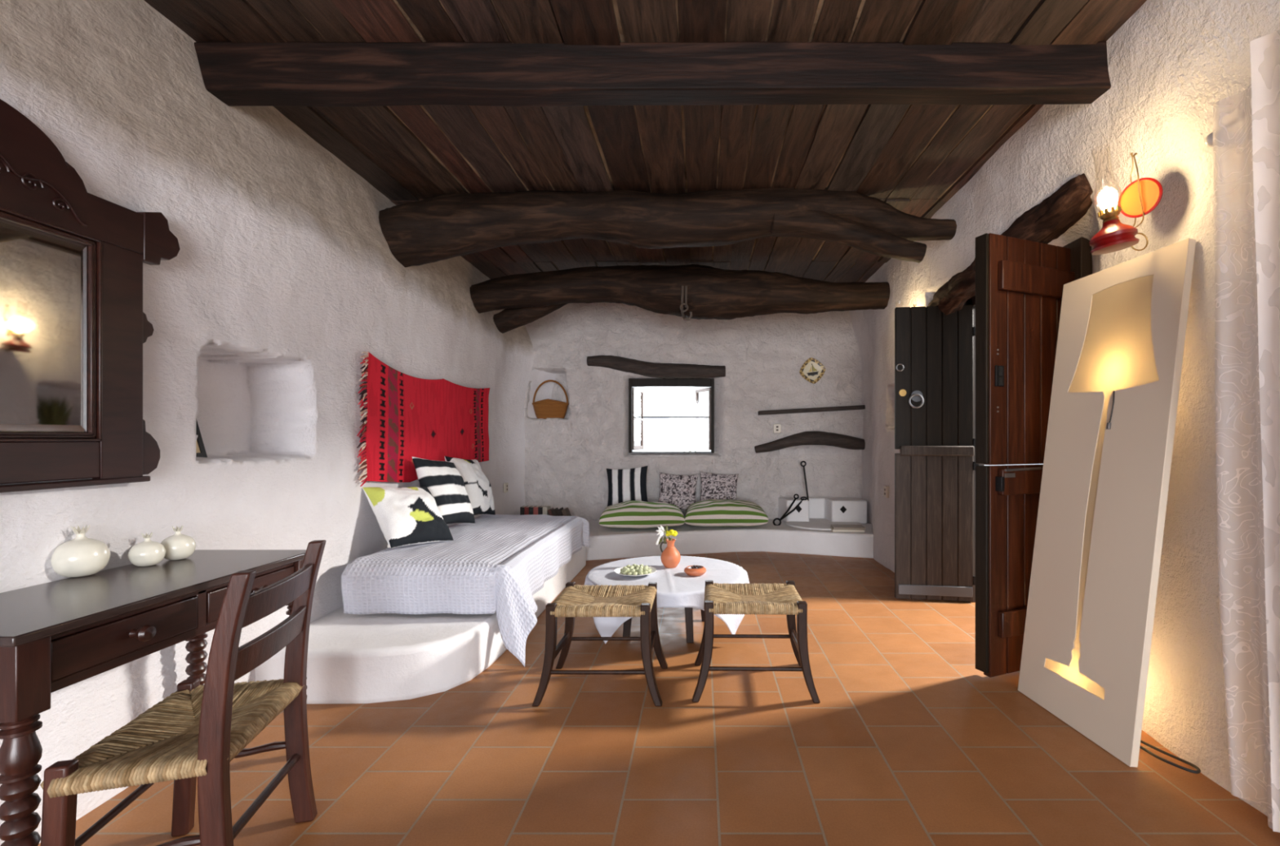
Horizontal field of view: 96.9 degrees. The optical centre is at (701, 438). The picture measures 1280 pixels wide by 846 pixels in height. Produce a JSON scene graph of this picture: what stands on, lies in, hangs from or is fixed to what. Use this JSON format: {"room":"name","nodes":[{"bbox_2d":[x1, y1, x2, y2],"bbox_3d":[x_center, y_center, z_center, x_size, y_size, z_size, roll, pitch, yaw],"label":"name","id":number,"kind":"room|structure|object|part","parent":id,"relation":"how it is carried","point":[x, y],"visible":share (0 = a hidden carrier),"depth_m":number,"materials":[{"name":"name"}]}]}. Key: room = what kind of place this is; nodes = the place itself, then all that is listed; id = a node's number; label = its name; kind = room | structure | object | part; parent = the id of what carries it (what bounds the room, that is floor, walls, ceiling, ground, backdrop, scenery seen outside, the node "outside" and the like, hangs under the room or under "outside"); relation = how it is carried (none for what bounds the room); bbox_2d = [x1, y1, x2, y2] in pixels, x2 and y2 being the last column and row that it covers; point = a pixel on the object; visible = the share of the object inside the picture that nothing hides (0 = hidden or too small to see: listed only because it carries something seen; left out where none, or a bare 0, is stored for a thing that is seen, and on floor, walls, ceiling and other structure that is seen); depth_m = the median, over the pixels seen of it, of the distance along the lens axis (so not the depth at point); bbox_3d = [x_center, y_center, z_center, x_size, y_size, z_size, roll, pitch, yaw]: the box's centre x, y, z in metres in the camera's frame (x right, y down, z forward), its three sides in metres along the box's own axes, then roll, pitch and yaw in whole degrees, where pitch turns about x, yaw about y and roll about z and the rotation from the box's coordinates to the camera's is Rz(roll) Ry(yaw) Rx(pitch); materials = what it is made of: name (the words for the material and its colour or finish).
{"room":"traditional dwelling","nodes":[
{"label":"traditional dwelling","id":0,"kind":"room"},
{"bbox_2d":[0,0,556,845],"bbox_3d":[-2.024,-0.300,1.056,0.560,3.000,11.404,0,0,1],"label":"wall","id":1,"kind":"structure","parent":0,"point":[284,271],"depth_m":2.33,"materials":[{"name":"paint"}]},
{"bbox_2d":[0,98,180,493],"bbox_3d":[-1.854,-0.379,1.420,0.042,1.042,1.150,0,0,0],"label":"wall mirror","id":2,"kind":"object","parent":1,"relation":"attached to","point":[74,326],"visible":1,"depth_m":1.64,"materials":[{"name":"brown wood"}]},
{"bbox_2d":[0,217,88,432],"bbox_3d":[-1.857,-0.301,1.420,0.004,0.570,0.582,0,0,0],"label":"mirror glass","id":3,"kind":"object","parent":2,"relation":"on","point":[44,269],"depth_m":1.59,"materials":[{"name":"clear"}]},
{"bbox_3d":[-1.861,0.064,1.420,0.027,0.112,0.630,0,0,0],"label":"rail","id":4,"kind":"part","parent":2,"relation":"part of","materials":[{"name":"brown wood"}]},
{"bbox_3d":[-1.851,-0.301,1.420,0.020,0.618,0.630,0,0,0],"label":"bead moulding","id":5,"kind":"part","parent":2,"relation":"part of","materials":[{"name":"brown wood"}]},
{"bbox_3d":[-1.854,0.133,1.420,0.042,0.018,0.920,0,0,0],"label":"moulding","id":6,"kind":"part","parent":2,"relation":"part of","materials":[{"name":"brown wood"}]},
{"bbox_2d":[195,417,207,457],"bbox_3d":[-2.119,-0.036,2.260,0.082,0.239,0.230,0,0,0],"label":"picture frame","id":7,"kind":"object","parent":1,"relation":"on","point":[200,448],"visible":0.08,"depth_m":2.36,"materials":[{"name":"black paint"}]},
{"bbox_2d":[356,351,489,486],"bbox_3d":[-2.007,-0.104,4.360,0.037,0.802,2.345,0,0,-4],"label":"wall hanging","id":8,"kind":"object","parent":1,"relation":"attached to","point":[407,416],"depth_m":3.85,"materials":[{"name":"fabric"}]},
{"bbox_2d":[503,482,508,492],"bbox_3d":[-2.112,0.530,6.100,0.028,0.101,0.084,0,0,0],"label":"wall outlet","id":9,"kind":"object","parent":1,"relation":"attached to","point":[506,484],"visible":1,"depth_m":6.09,"materials":[{"name":"beige plastic"}]},
{"bbox_2d":[520,505,528,515],"bbox_3d":[-1.908,0.826,6.083,0.043,0.190,0.133,0,0,0],"label":"book","id":10,"kind":"object","parent":1,"relation":"on","point":[522,508],"visible":0.39,"depth_m":6.02,"materials":[{"name":"black paper"}]},
{"bbox_2d":[524,505,532,515],"bbox_3d":[-1.862,0.826,6.083,0.045,0.190,0.133,0,0,0],"label":"book","id":11,"kind":"object","parent":1,"relation":"on","point":[526,508],"visible":0.38,"depth_m":6.02,"materials":[{"name":"red paper"}]},
{"bbox_2d":[528,505,534,514],"bbox_3d":[-1.814,0.826,6.083,0.046,0.190,0.133,0,0,0],"label":"book","id":12,"kind":"object","parent":1,"relation":"on","point":[531,508],"visible":0.38,"depth_m":6.02,"materials":[{"name":"black paper"}]},
{"bbox_2d":[533,505,539,514],"bbox_3d":[-1.765,0.826,6.083,0.049,0.190,0.133,0,0,0],"label":"book","id":13,"kind":"object","parent":1,"relation":"on","point":[535,508],"visible":0.38,"depth_m":6.02,"materials":[{"name":"red paper"}]},
{"bbox_2d":[537,505,543,514],"bbox_3d":[-1.716,0.826,6.083,0.045,0.190,0.133,0,0,0],"label":"book","id":14,"kind":"object","parent":1,"relation":"on","point":[540,508],"visible":0.38,"depth_m":6.02,"materials":[{"name":"black paper"}]},
{"bbox_2d":[542,505,550,515],"bbox_3d":[-1.667,0.826,6.083,0.049,0.190,0.133,0,0,0],"label":"book","id":15,"kind":"object","parent":1,"relation":"on","point":[545,508],"visible":0.43,"depth_m":6.02,"materials":[{"name":"beige paper"}]},
{"bbox_2d":[547,507,553,515],"bbox_3d":[-1.591,0.837,6.083,0.099,0.168,0.133,0,0,0],"label":"book","id":16,"kind":"object","parent":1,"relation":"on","point":[549,511],"visible":0.36,"depth_m":6.02,"materials":[{"name":"brown paper"}]},
{"bbox_2d":[551,507,558,515],"bbox_3d":[-1.548,0.835,6.083,0.106,0.172,0.133,0,0,0],"label":"book","id":17,"kind":"object","parent":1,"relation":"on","point":[553,511],"visible":0.36,"depth_m":6.02,"materials":[{"name":"brown paper"}]},
{"bbox_2d":[144,0,1146,282],"bbox_3d":[-0.150,-1.686,1.100,5.100,0.228,11.700,0,0,0],"label":"ceiling","id":18,"kind":"structure","parent":0,"point":[912,158],"depth_m":2.85,"materials":[{"name":"wood"}]},
{"bbox_2d":[194,41,1111,106],"bbox_3d":[-0.200,-1.494,2.327,4.100,0.192,0.157,0,0,0],"label":"ceiling beam","id":19,"kind":"structure","parent":18,"relation":"attached to","point":[288,73],"depth_m":2.26,"materials":[{"name":"wood"}]},
{"bbox_2d":[378,186,956,266],"bbox_3d":[-0.310,-1.384,3.688,4.178,0.557,0.418,0,0,0],"label":"log","id":20,"kind":"object","parent":18,"relation":"attached to","point":[444,226],"visible":0.91,"depth_m":3.57,"materials":[{"name":"wood"}]},
{"bbox_2d":[469,263,889,319],"bbox_3d":[-0.286,-1.312,5.051,4.149,0.502,0.455,0,0,0],"label":"log","id":21,"kind":"object","parent":18,"relation":"attached to","point":[713,293],"visible":0.81,"depth_m":4.92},
{"bbox_2d":[493,302,568,333],"bbox_3d":[-1.564,-1.187,5.198,0.689,0.424,0.205,0,0,0],"label":"log","id":22,"kind":"object","parent":21,"relation":"attached to","point":[508,319],"visible":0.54,"depth_m":5.13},
{"bbox_2d":[680,285,692,320],"bbox_3d":[-0.128,-1.155,4.810,0.109,0.304,0.062,0,0,0],"label":"iron hook","id":23,"kind":"object","parent":21,"relation":"hanging from","point":[682,286],"visible":1,"depth_m":4.82,"materials":[{"name":"brown"}]},
{"bbox_2d":[38,551,1279,845],"bbox_3d":[-0.150,1.250,1.050,5.100,0.200,11.500,0,0,0],"label":"floor","id":24,"kind":"structure","parent":0,"point":[906,742],"depth_m":2.04,"materials":[{"name":"tile"}]},
{"bbox_2d":[0,549,306,845],"bbox_3d":[-1.631,0.780,1.625,0.467,0.740,0.920,0,0,0],"label":"writing desk","id":25,"kind":"object","parent":24,"relation":"on","point":[56,635],"visible":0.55,"depth_m":1.39,"materials":[{"name":"brown wood"}]},
{"bbox_3d":[-1.462,0.872,1.210,0.064,0.556,0.063,0,0,0],"label":"leg","id":26,"kind":"part","parent":25,"relation":"part of","materials":[{"name":"brown wood"}]},
{"bbox_2d":[51,524,110,577],"bbox_3d":[-1.855,0.335,1.687,0.123,0.150,0.123,0,0,-17],"label":"pomegranate","id":27,"kind":"object","parent":25,"relation":"on","point":[81,556],"visible":1,"depth_m":1.66,"materials":[{"name":"beige ceramic"}]},
{"bbox_3d":[-1.855,0.272,1.687,0.039,0.023,0.040,0,0,-17],"label":"crown","id":28,"kind":"part","parent":27,"relation":"part of","materials":[{"name":"ceramic"}]},
{"bbox_3d":[-1.582,0.497,1.435,0.276,0.090,0.365,0,0,0],"label":"drawer","id":29,"kind":"part","parent":25,"relation":"part of","materials":[{"name":"brown wood"}]},
{"bbox_3d":[-1.421,0.495,1.435,0.047,0.041,0.042,0,0,0],"label":"knob","id":30,"kind":"part","parent":25,"relation":"part of","materials":[{"name":"brown wood"}]},
{"bbox_2d":[128,532,165,566],"bbox_3d":[-1.789,0.357,1.822,0.087,0.106,0.087,0,0,21],"label":"pomegranate","id":31,"kind":"object","parent":25,"relation":"on","point":[146,553],"visible":1,"depth_m":1.80,"materials":[{"name":"beige ceramic"}]},
{"bbox_3d":[-1.789,0.312,1.822,0.029,0.016,0.028,0,0,21],"label":"crown","id":32,"kind":"part","parent":31,"relation":"part of","materials":[{"name":"ceramic"}]},
{"bbox_2d":[160,525,195,559],"bbox_3d":[-1.778,0.353,1.917,0.093,0.113,0.093,0,0,-36],"label":"pomegranate","id":33,"kind":"object","parent":25,"relation":"on","point":[178,546],"visible":0.94,"depth_m":1.89,"materials":[{"name":"beige ceramic"}]},
{"bbox_3d":[-1.778,0.305,1.917,0.031,0.018,0.027,0,0,37],"label":"crown","id":34,"kind":"part","parent":33,"relation":"part of","materials":[{"name":"ceramic"}]},
{"bbox_3d":[-1.825,0.872,2.040,0.064,0.556,0.063,0,0,0],"label":"leg","id":35,"kind":"part","parent":25,"relation":"part of","materials":[{"name":"brown wood"}]},
{"bbox_3d":[-1.582,0.497,1.829,0.276,0.090,0.347,0,0,0],"label":"drawer","id":36,"kind":"part","parent":25,"relation":"part of","materials":[{"name":"brown wood"}]},
{"bbox_3d":[-1.421,0.495,1.829,0.047,0.041,0.042,0,0,0],"label":"knob","id":37,"kind":"part","parent":25,"relation":"part of","materials":[{"name":"brown wood"}]},
{"bbox_3d":[-1.462,0.872,2.040,0.064,0.556,0.063,0,0,0],"label":"leg","id":38,"kind":"part","parent":25,"relation":"part of","materials":[{"name":"brown wood"}]},
{"bbox_2d":[40,539,325,845],"bbox_3d":[-1.288,0.730,1.471,0.394,0.840,0.498,0,0,-14],"label":"chair","id":39,"kind":"object","parent":24,"relation":"on","point":[197,730],"visible":1,"depth_m":1.36,"materials":[{"name":"red wood"}]},
{"bbox_3d":[-1.396,0.927,1.217,0.061,0.445,0.046,0,0,-14],"label":"leg","id":40,"kind":"part","parent":39,"relation":"part of","materials":[{"name":"red wood"}]},
{"bbox_3d":[-1.311,0.745,1.465,0.337,0.050,0.498,0,0,-14],"label":"seat","id":41,"kind":"part","parent":39,"relation":"part of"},
{"bbox_3d":[-1.502,0.927,1.644,0.061,0.445,0.046,0,0,-14],"label":"leg","id":42,"kind":"part","parent":39,"relation":"part of","materials":[{"name":"red wood"}]},
{"bbox_3d":[-1.098,0.730,1.307,0.103,0.840,0.036,0,0,-14],"label":"post","id":43,"kind":"part","parent":39,"relation":"part of","materials":[{"name":"red wood"}]},
{"bbox_3d":[-1.197,0.730,1.705,0.103,0.840,0.036,0,0,-14],"label":"post","id":44,"kind":"part","parent":39,"relation":"part of","materials":[{"name":"red wood"}]},
{"bbox_2d":[254,546,586,703],"bbox_3d":[-1.719,1.039,3.775,1.358,0.242,2.690,0,0,0],"label":"platform","id":45,"kind":"object","parent":24,"relation":"on","point":[378,657],"visible":0.36,"depth_m":2.55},
{"bbox_3d":[-1.450,0.798,3.855,0.700,0.236,1.730,0,0,0],"label":"mattress","id":46,"kind":"object","parent":45,"relation":"on","visible":0},
{"bbox_2d":[341,514,590,666],"bbox_3d":[-1.376,0.885,3.799,0.991,0.507,2.026,0,0,-3],"label":"bedspread","id":47,"kind":"object","parent":46,"relation":"on","point":[498,562],"visible":0.93,"depth_m":2.90,"materials":[{"name":"white fabric"}]},
{"bbox_2d":[362,486,453,547],"bbox_3d":[-1.770,0.465,3.429,0.295,0.362,0.458,0,0,25],"label":"throw pillow","id":48,"kind":"object","parent":47,"relation":"on","point":[405,516],"visible":1,"depth_m":3.33,"materials":[{"name":"fabric"}]},
{"bbox_2d":[412,456,475,524],"bbox_3d":[-1.798,0.373,3.964,0.270,0.506,0.536,0,0,8],"label":"throw pillow","id":49,"kind":"object","parent":47,"relation":"on","point":[442,479],"visible":0.88,"depth_m":3.86,"materials":[{"name":"fabric"}]},
{"bbox_2d":[444,456,495,515],"bbox_3d":[-1.831,0.384,4.490,0.260,0.504,0.505,0,0,10],"label":"throw pillow","id":50,"kind":"object","parent":47,"relation":"on","point":[477,486],"visible":0.7,"depth_m":4.42,"materials":[{"name":"fabric"}]},
{"bbox_2d":[532,582,667,706],"bbox_3d":[-0.447,0.935,2.635,0.558,0.430,0.435,0,0,0],"label":"stool","id":51,"kind":"object","parent":24,"relation":"on","point":[575,600],"visible":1,"depth_m":2.46,"materials":[{"name":"brown wood"}]},
{"bbox_3d":[-0.678,0.935,2.447,0.105,0.430,0.048,0,0,-16],"label":"leg","id":52,"kind":"part","parent":51,"relation":"part of","materials":[{"name":"brown wood"}]},
{"bbox_3d":[-0.678,0.935,2.823,0.105,0.430,0.048,0,0,16],"label":"leg","id":53,"kind":"part","parent":51,"relation":"part of","materials":[{"name":"brown wood"}]},
{"bbox_3d":[-0.447,0.752,2.635,0.456,0.048,0.407,0,0,0],"label":"seat","id":54,"kind":"part","parent":51,"relation":"part of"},
{"bbox_3d":[-0.216,0.935,2.447,0.105,0.430,0.048,0,0,16],"label":"leg","id":55,"kind":"part","parent":51,"relation":"part of","materials":[{"name":"brown wood"}]},
{"bbox_3d":[-0.216,0.935,2.823,0.105,0.430,0.048,0,0,-16],"label":"leg","id":56,"kind":"part","parent":51,"relation":"part of","materials":[{"name":"brown wood"}]},
{"bbox_2d":[622,607,704,643],"bbox_3d":[-0.205,0.980,3.420,0.890,0.340,0.890,0,0,0],"label":"table","id":57,"kind":"object","parent":24,"relation":"on","point":[688,611],"visible":0.19,"depth_m":3.18,"materials":[{"name":"brown wood"}]},
{"bbox_3d":[-0.421,0.992,3.286,0.066,0.316,0.058,0,0,0],"label":"leg","id":58,"kind":"part","parent":57,"relation":"part of","materials":[{"name":"brown wood"}]},
{"bbox_2d":[584,555,749,644],"bbox_3d":[-0.204,0.949,3.415,0.994,0.305,0.990,0,0,-9],"label":"tablecloth","id":59,"kind":"object","parent":57,"relation":"on","point":[675,588],"visible":0.67,"depth_m":3.22,"materials":[{"name":"white fabric"}]},
{"bbox_2d":[614,565,656,577],"bbox_3d":[-0.385,0.787,3.320,0.244,0.027,0.244,0,0,0],"label":"serving plate","id":60,"kind":"object","parent":59,"relation":"on","point":[617,571],"visible":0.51,"depth_m":3.29,"materials":[{"name":"white ceramic"}]},
{"bbox_2d":[659,538,680,568],"bbox_3d":[-0.193,0.715,3.520,0.131,0.172,0.126,0,0,0],"label":"terracotta jug","id":61,"kind":"object","parent":59,"relation":"on","point":[670,557],"visible":0.99,"depth_m":3.48,"materials":[{"name":"ceramic"}]},
{"bbox_3d":[-0.235,0.680,3.520,0.045,0.076,0.012,0,0,0],"label":"handle","id":62,"kind":"part","parent":61,"relation":"part of","materials":[{"name":"ceramic"}]},
{"bbox_2d":[655,524,671,544],"bbox_3d":[-0.233,0.647,3.504,0.093,0.229,0.065,0,0,-41],"label":"flower","id":63,"kind":"object","parent":61,"relation":"in","point":[660,531],"visible":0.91,"depth_m":3.50,"materials":[{"name":"white plant"}]},
{"bbox_2d":[665,528,677,538],"bbox_3d":[-0.183,0.663,3.514,0.076,0.196,0.065,0,0,0],"label":"flower","id":64,"kind":"object","parent":61,"relation":"in","point":[671,532],"visible":0.94,"depth_m":3.50,"materials":[{"name":"yellow plant"}]},
{"bbox_2d":[684,564,706,576],"bbox_3d":[-0.035,0.779,3.330,0.132,0.043,0.132,0,0,0],"label":"clay bowl","id":65,"kind":"object","parent":59,"relation":"on","point":[694,572],"visible":0.89,"depth_m":3.28,"materials":[{"name":"ceramic"}]},
{"bbox_2d":[688,564,702,568],"bbox_3d":[-0.035,0.762,3.330,0.092,0.022,0.092,0,0,0],"label":"paste","id":66,"kind":"object","parent":65,"relation":"on","point":[693,566],"visible":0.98,"depth_m":3.31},
{"bbox_3d":[-0.071,0.992,3.204,0.058,0.316,0.066,0,0,0],"label":"leg","id":67,"kind":"part","parent":57,"relation":"part of","materials":[{"name":"brown wood"}]},
{"bbox_3d":[0.011,0.992,3.554,0.066,0.316,0.058,0,0,0],"label":"leg","id":68,"kind":"part","parent":57,"relation":"part of","materials":[{"name":"brown wood"}]},
{"bbox_2d":[586,519,873,559],"bbox_3d":[-0.125,1.041,5.901,4.650,0.238,1.398,0,0,0],"label":"bench","id":69,"kind":"object","parent":24,"relation":"on","point":[606,543],"depth_m":5.61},
{"bbox_2d":[555,506,564,515],"bbox_3d":[-1.496,0.833,6.083,0.114,0.175,0.133,0,0,0],"label":"book","id":70,"kind":"object","parent":69,"relation":"on","point":[558,511],"visible":0.41,"depth_m":6.02,"materials":[{"name":"black paper"}]},
{"bbox_2d":[561,506,571,515],"bbox_3d":[-1.439,0.835,6.083,0.109,0.173,0.133,0,0,0],"label":"book","id":71,"kind":"object","parent":69,"relation":"on","point":[566,512],"visible":0.48,"depth_m":6.02,"materials":[{"name":"brown paper"}]},
{"bbox_2d":[599,500,684,528],"bbox_3d":[-0.606,0.772,5.809,0.840,0.274,0.500,0,0,-6],"label":"bench cushion","id":72,"kind":"object","parent":69,"relation":"on","point":[637,514],"visible":0.99,"depth_m":5.59,"materials":[{"name":"fabric"}]},
{"bbox_2d":[658,472,698,509],"bbox_3d":[-0.259,0.590,6.253,0.459,0.426,0.181,0,0,1],"label":"throw pillow","id":73,"kind":"object","parent":72,"relation":"on","point":[679,491],"visible":0.78,"depth_m":6.20,"materials":[{"name":"fabric"}]},
{"bbox_2d":[684,498,768,527],"bbox_3d":[0.251,0.776,5.910,0.840,0.273,0.500,0,0,-1],"label":"bench cushion","id":74,"kind":"object","parent":69,"relation":"on","point":[713,512],"visible":0.98,"depth_m":5.68,"materials":[{"name":"fabric"}]},
{"bbox_2d":[699,471,738,500],"bbox_3d":[0.198,0.582,6.249,0.472,0.431,0.185,0,0,-8],"label":"throw pillow","id":75,"kind":"object","parent":74,"relation":"on","point":[722,486],"visible":0.61,"depth_m":6.21,"materials":[{"name":"fabric"}]},
{"bbox_2d":[773,493,807,525],"bbox_3d":[0.955,0.769,6.102,0.438,0.329,0.083,0,0,-30],"label":"tongs","id":76,"kind":"object","parent":69,"relation":"on","point":[784,516],"visible":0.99,"depth_m":6.08,"materials":[{"name":"black metal"}]},
{"bbox_2d":[777,497,866,529],"bbox_3d":[1.342,0.797,6.090,0.916,0.250,0.820,0,0,0],"label":"hearth","id":77,"kind":"object","parent":69,"relation":"on","point":[816,513],"visible":0.88,"depth_m":6.14,"materials":[{"name":"white"}]},
{"bbox_2d":[800,460,808,500],"bbox_3d":[1.178,0.478,6.350,0.056,0.456,0.119,0,0,-42],"label":"fire poker","id":78,"kind":"object","parent":77,"relation":"on","point":[804,465],"visible":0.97,"depth_m":6.34,"materials":[{"name":"black metal"}]},
{"bbox_2d":[830,524,865,532],"bbox_3d":[1.471,0.900,5.670,0.320,0.042,0.220,0,0,6],"label":"magazine stack","id":79,"kind":"object","parent":69,"relation":"on","point":[834,527],"visible":0.97,"depth_m":5.58,"materials":[{"name":"beige paper"}]},
{"bbox_2d":[692,580,820,702],"bbox_3d":[0.243,0.935,2.670,0.558,0.430,0.435,0,0,1],"label":"stool","id":80,"kind":"object","parent":24,"relation":"on","point":[720,598],"visible":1,"depth_m":2.48,"materials":[{"name":"wicker"}]},
{"bbox_3d":[0.008,0.935,2.486,0.105,0.430,0.048,0,0,-15],"label":"leg","id":81,"kind":"part","parent":80,"relation":"part of","materials":[{"name":"brown wood"}]},
{"bbox_3d":[0.015,0.935,2.862,0.105,0.430,0.048,0,0,17],"label":"leg","id":82,"kind":"part","parent":80,"relation":"part of","materials":[{"name":"brown wood"}]},
{"bbox_3d":[0.243,0.752,2.670,0.456,0.048,0.407,0,0,1],"label":"seat","id":83,"kind":"part","parent":80,"relation":"part of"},
{"bbox_3d":[0.478,0.935,2.854,0.105,0.430,0.048,0,0,-15],"label":"leg","id":84,"kind":"part","parent":80,"relation":"part of","materials":[{"name":"brown wood"}]},
{"bbox_3d":[0.471,0.935,2.478,0.105,0.430,0.048,0,0,17],"label":"leg","id":85,"kind":"part","parent":80,"relation":"part of","materials":[{"name":"brown wood"}]},
{"bbox_2d":[1017,237,1195,767],"bbox_3d":[1.605,0.221,2.283,0.269,1.858,0.605,0,0,-5],"label":"lamp","id":86,"kind":"object","parent":24,"relation":"on","point":[1086,655],"visible":1,"depth_m":2.20,"materials":[{"name":"beige"}]},
{"bbox_3d":[1.625,-0.124,2.230,0.006,0.131,0.013,7,-1,-5],"label":"pull cord","id":87,"kind":"part","parent":86,"relation":"part of","materials":[{"name":"black metal"}]},
{"bbox_2d":[1139,739,1200,773],"bbox_3d":[1.624,1.129,2.069,0.081,0.030,0.364,0,0,-13],"label":"power cable","id":88,"kind":"object","parent":24,"relation":"on","point":[1197,771],"visible":0.73,"depth_m":1.97,"materials":[{"name":"black plastic"}]},
{"bbox_2d":[524,302,862,519],"bbox_3d":[-0.100,-0.300,6.531,5.001,3.000,0.313,0,0,0],"label":"wall","id":89,"kind":"structure","parent":0,"point":[567,459],"depth_m":6.40,"materials":[{"name":"paint"}]},
{"bbox_2d":[532,379,568,418],"bbox_3d":[-1.735,-0.452,6.500,0.424,0.454,0.234,0,0,0],"label":"wicker basket","id":90,"kind":"object","parent":89,"relation":"in","point":[545,408],"visible":1,"depth_m":6.42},
{"bbox_3d":[-1.735,-0.538,6.500,0.414,0.282,0.022,0,0,0],"label":"handle","id":91,"kind":"part","parent":90,"relation":"part of","materials":[{"name":"wicker"}]},
{"bbox_2d":[606,465,648,506],"bbox_3d":[-0.812,0.538,6.216,0.502,0.480,0.185,0,0,5],"label":"throw pillow","id":92,"kind":"object","parent":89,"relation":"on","point":[625,484],"visible":0.77,"depth_m":6.17,"materials":[{"name":"fabric"}]},
{"bbox_2d":[586,355,725,378],"bbox_3d":[-0.504,-0.809,6.369,1.559,0.264,0.185,0,0,0],"label":"lintel","id":93,"kind":"object","parent":89,"relation":"attached to","point":[657,370],"visible":1,"depth_m":6.31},
{"bbox_2d":[628,378,714,453],"bbox_3d":[-0.340,-0.263,6.703,0.980,0.855,0.466,0,0,0],"label":"window","id":94,"kind":"structure","parent":89,"relation":"in","point":[633,383],"depth_m":6.49,"materials":[{"name":"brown wood"}]},
{"bbox_3d":[-0.758,-0.233,6.727,0.030,0.725,0.420,0,0,10],"label":"sash","id":95,"kind":"part","parent":94,"relation":"part of","materials":[{"name":"white wood"}]},
{"bbox_3d":[0.030,-0.233,6.712,0.030,0.725,0.420,0,0,-24],"label":"sash","id":96,"kind":"part","parent":94,"relation":"part of","materials":[{"name":"white wood"}]},
{"bbox_2d":[773,423,781,432],"bbox_3d":[0.860,-0.115,6.375,0.084,0.101,0.028,0,0,0],"label":"wall outlet","id":97,"kind":"object","parent":89,"relation":"attached to","point":[776,427],"visible":1,"depth_m":6.36,"materials":[{"name":"beige plastic"}]},
{"bbox_2d":[754,431,865,453],"bbox_3d":[1.245,0.037,6.338,1.288,0.247,0.160,0,0,-1],"label":"lintel","id":98,"kind":"object","parent":89,"relation":"attached to","point":[806,437],"visible":0.94,"depth_m":6.29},
{"bbox_2d":[757,404,865,414],"bbox_3d":[1.250,-0.322,6.400,1.210,0.111,0.200,0,0,0],"label":"mantel shelf","id":99,"kind":"object","parent":89,"relation":"attached to","point":[857,406],"visible":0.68,"depth_m":6.30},
{"bbox_2d":[799,357,825,383],"bbox_3d":[1.261,-0.770,6.387,0.298,0.297,0.022,0,0,0],"label":"wall plate","id":100,"kind":"object","parent":89,"relation":"attached to","point":[812,370],"visible":1,"depth_m":6.38,"materials":[{"name":"ceramic"}]},
{"bbox_2d":[848,0,1279,816],"bbox_3d":[1.775,-0.300,1.049,0.354,3.000,11.402,0,0,1],"label":"wall","id":101,"kind":"structure","parent":0,"point":[1171,61],"depth_m":2.09,"materials":[{"name":"paint"}]},
{"bbox_2d":[883,485,888,497],"bbox_3d":[1.643,0.470,5.000,0.028,0.101,0.084,0,0,0],"label":"wall outlet","id":102,"kind":"object","parent":101,"relation":"attached to","point":[886,488],"visible":1,"depth_m":4.97,"materials":[{"name":"beige plastic"}]},
{"bbox_2d":[894,304,978,601],"bbox_3d":[1.658,0.102,3.976,0.554,2.073,0.078,0,0,9],"label":"door","id":103,"kind":"structure","parent":101,"relation":"in","point":[935,465],"depth_m":3.97,"materials":[{"name":"brown wood"}]},
{"bbox_3d":[1.646,1.070,3.968,0.496,0.070,0.010,0,0,9],"label":"kick plate","id":104,"kind":"part","parent":103,"relation":"part of","materials":[{"name":"grey"}]},
{"bbox_3d":[1.651,0.085,3.955,0.491,0.070,0.033,0,0,9],"label":"ledge rail","id":105,"kind":"part","parent":103,"relation":"part of","materials":[{"name":"grey wood"}]},
{"bbox_2d":[928,173,1093,315],"bbox_3d":[1.734,-1.027,3.342,0.231,0.342,1.703,0,0,2],"label":"lintel","id":106,"kind":"object","parent":101,"relation":"attached to","point":[1046,221],"visible":0.64,"depth_m":2.79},
{"bbox_2d":[975,232,1074,677],"bbox_3d":[1.629,0.079,2.807,0.594,2.118,0.116,0,0,-23],"label":"door","id":107,"kind":"structure","parent":101,"relation":"in","point":[1020,282],"depth_m":2.73,"materials":[{"name":"red wood"}]},
{"bbox_3d":[1.428,-0.300,2.699,0.055,0.100,0.010,0,0,-23],"label":"bolt plate","id":108,"kind":"part","parent":107,"relation":"part of","materials":[{"name":"black metal"}]},
{"bbox_2d":[966,236,1092,602],"bbox_3d":[1.945,0.070,3.435,0.090,2.160,1.230,0,0,0],"label":"door frame","id":109,"kind":"structure","parent":101,"relation":"attached to","point":[1081,258],"depth_m":2.89,"materials":[{"name":"brown wood"}]},
{"bbox_2d":[1088,152,1163,254],"bbox_3d":[1.576,-0.901,2.121,0.207,0.392,0.150,0,0,-2],"label":"oil lamp","id":110,"kind":"object","parent":101,"relation":"attached to","point":[1140,197],"visible":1,"depth_m":2.10,"materials":[{"name":"metal"}]},
{"bbox_3d":[1.529,-0.899,2.120,0.048,0.098,0.047,-8,0,0],"label":"bulb","id":111,"kind":"part","parent":110,"relation":"part of","materials":[{"name":"white"}]},
{"bbox_3d":[1.537,-0.838,2.120,0.070,0.046,0.067,-8,0,0],"label":"burner","id":112,"kind":"part","parent":110,"relation":"part of","materials":[{"name":"gold metal"}]},
{"bbox_3d":[1.548,-0.763,2.120,0.150,0.104,0.150,-8,0,0],"label":"tank","id":113,"kind":"part","parent":110,"relation":"part of","materials":[{"name":"metal"}]},
{"bbox_2d":[1204,29,1279,832],"bbox_3d":[1.643,0.008,1.361,0.164,2.276,0.923,0,0,0],"label":"sheer curtain","id":114,"kind":"object","parent":101,"relation":"hanging from","point":[1245,137],"visible":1,"depth_m":1.71,"materials":[{"name":"white fabric"}]},
{"bbox_3d":[1.633,0.008,1.363,0.132,2.276,0.510,0,0,-2],"label":"curtain panel","id":115,"kind":"part","parent":114,"relation":"part of","materials":[{"name":"white"}]}
]}

